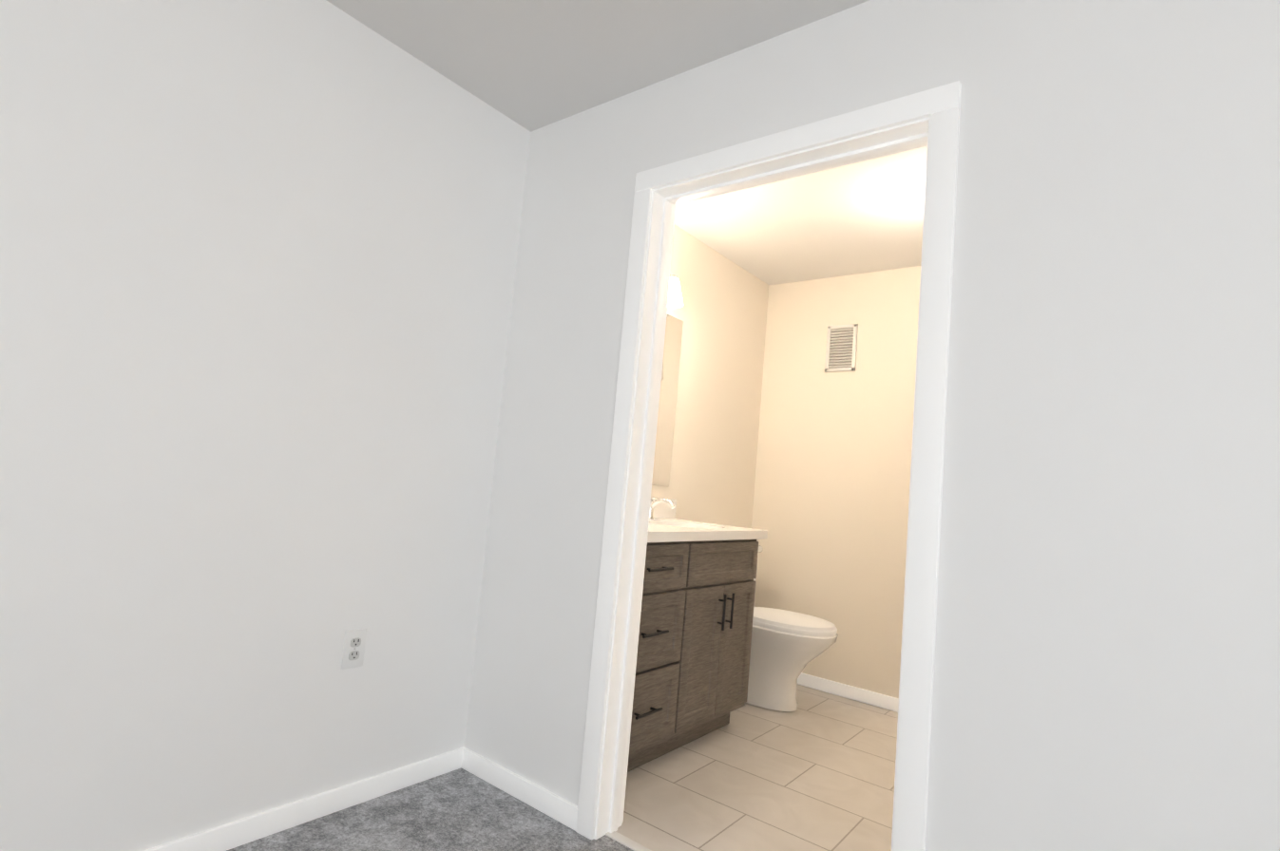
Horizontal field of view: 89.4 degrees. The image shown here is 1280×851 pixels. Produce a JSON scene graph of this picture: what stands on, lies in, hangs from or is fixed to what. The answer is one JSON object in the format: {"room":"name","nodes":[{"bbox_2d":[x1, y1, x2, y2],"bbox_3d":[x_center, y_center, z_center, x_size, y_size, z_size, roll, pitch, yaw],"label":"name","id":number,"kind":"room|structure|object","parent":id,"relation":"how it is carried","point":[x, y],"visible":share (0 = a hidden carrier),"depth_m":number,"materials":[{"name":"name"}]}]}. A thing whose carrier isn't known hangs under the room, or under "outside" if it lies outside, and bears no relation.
{"room":"empty bedroom","nodes":[
{"label":"empty bedroom","id":0,"kind":"room"},
{"bbox_2d":[0,0,768,850],"bbox_3d":[-1.080,-0.062,1.888,0.120,2.440,6.040,1,-6,38],"label":"wall","id":1,"kind":"structure","parent":0,"point":[257,268],"depth_m":1.78,"materials":[{"name":"paint"}]},
{"bbox_2d":[143,747,462,850],"bbox_3d":[-1.764,0.989,0.933,0.013,0.068,3.670,1,-6,38],"label":"baseboard","id":2,"kind":"structure","parent":1,"relation":"attached to","point":[282,818],"depth_m":1.93,"materials":[{"name":"white wood"}]},
{"bbox_2d":[341,628,367,669],"bbox_3d":[-0.898,0.703,2.034,0.010,0.118,0.072,1,-6,38],"label":"electrical outlet","id":3,"kind":"object","parent":1,"relation":"attached to","point":[353,649],"visible":1,"depth_m":2.03,"materials":[{"name":"white plastic"}]},
{"bbox_2d":[651,314,683,486],"bbox_3d":[-0.096,-0.177,3.035,0.006,0.880,0.930,1,-6,38],"label":"bathroom mirror","id":4,"kind":"object","parent":1,"relation":"attached to","point":[664,437],"visible":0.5,"depth_m":3.34,"materials":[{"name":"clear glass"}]},
{"bbox_2d":[667,274,683,308],"bbox_3d":[0.017,-0.698,3.035,0.167,0.165,0.540,1,-6,38],"label":"sconce","id":5,"kind":"object","parent":1,"relation":"attached to","point":[675,299],"visible":0.23,"depth_m":3.14,"materials":[{"name":"white glass"}]},
{"bbox_2d":[226,767,633,850],"bbox_3d":[-0.249,1.077,-0.323,4.190,0.060,3.875,1,-6,38],"label":"floor carpet","id":6,"kind":"object","parent":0,"point":[461,810],"depth_m":1.96,"materials":[{"name":"grey carpet"}]},
{"bbox_2d":[326,0,927,285],"bbox_3d":[0.929,-1.285,0.512,4.940,0.100,6.040,1,-6,38],"label":"ceiling","id":7,"kind":"structure","parent":0,"point":[531,65],"depth_m":2.21,"materials":[{"name":"paint"}]},
{"bbox_2d":[615,684,897,850],"bbox_3d":[0.921,1.436,2.567,2.480,0.056,2.165,1,-6,38],"label":"floor","id":8,"kind":"structure","parent":0,"point":[814,771],"depth_m":2.44,"materials":[{"name":"tile"}]},
{"bbox_2d":[627,497,767,772],"bbox_3d":[0.024,0.826,2.769,0.554,1.025,1.078,1,-6,38],"label":"bathroom vanity","id":9,"kind":"object","parent":8,"relation":"on","point":[694,651],"visible":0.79,"depth_m":2.64,"materials":[{"name":"brown wood"}]},
{"bbox_2d":[745,545,838,711],"bbox_3d":[0.654,1.060,3.425,0.744,0.785,0.512,1,-6,38],"label":"toilet","id":10,"kind":"object","parent":8,"relation":"on","point":[787,647],"visible":0.35,"depth_m":3.29,"materials":[{"name":"white ceramic"}]},
{"bbox_2d":[751,266,920,699],"bbox_3d":[1.726,0.321,3.421,2.420,2.440,0.120,1,-6,38],"label":"wall","id":11,"kind":"structure","parent":0,"point":[831,491],"depth_m":3.78,"materials":[{"name":"beige paint"}]},
{"bbox_2d":[824,324,858,372],"bbox_3d":[1.202,-0.463,3.867,0.180,0.280,0.013,1,-6,38],"label":"air vent","id":12,"kind":"object","parent":11,"relation":"in","point":[841,348],"visible":1,"depth_m":3.86,"materials":[{"name":"grey"}]},
{"bbox_2d":[797,672,898,712],"bbox_3d":[1.534,1.489,3.303,2.300,0.068,0.013,1,-6,38],"label":"baseboard","id":13,"kind":"structure","parent":11,"relation":"attached to","point":[883,701],"depth_m":3.58,"materials":[{"name":"white wood"}]},
{"bbox_2d":[463,0,1279,850],"bbox_3d":[1.389,0.082,1.038,4.820,2.440,0.120,1,-6,38],"label":"wall","id":14,"kind":"structure","parent":0,"point":[1106,673],"depth_m":1.38,"materials":[{"name":"paint"}]},
{"bbox_2d":[458,747,577,831],"bbox_3d":[-0.410,1.218,2.179,0.556,0.068,0.013,1,-6,38],"label":"baseboard","id":15,"kind":"structure","parent":14,"relation":"attached to","point":[562,811],"depth_m":2.16,"materials":[{"name":"white wood"}]},
{"bbox_2d":[605,831,651,850],"bbox_3d":[0.239,1.272,1.745,0.895,0.008,0.035,1,-6,38],"label":"sill","id":16,"kind":"structure","parent":14,"relation":"attached to","point":[625,841],"depth_m":1.94,"materials":[{"name":"white"}]},
{"bbox_2d":[575,80,961,850],"bbox_3d":[0.334,0.219,1.839,0.999,2.122,0.152,1,-6,38],"label":"door frame","id":17,"kind":"structure","parent":14,"relation":"attached to","point":[929,119],"depth_m":1.91,"materials":[{"name":"white wood"}]}
]}

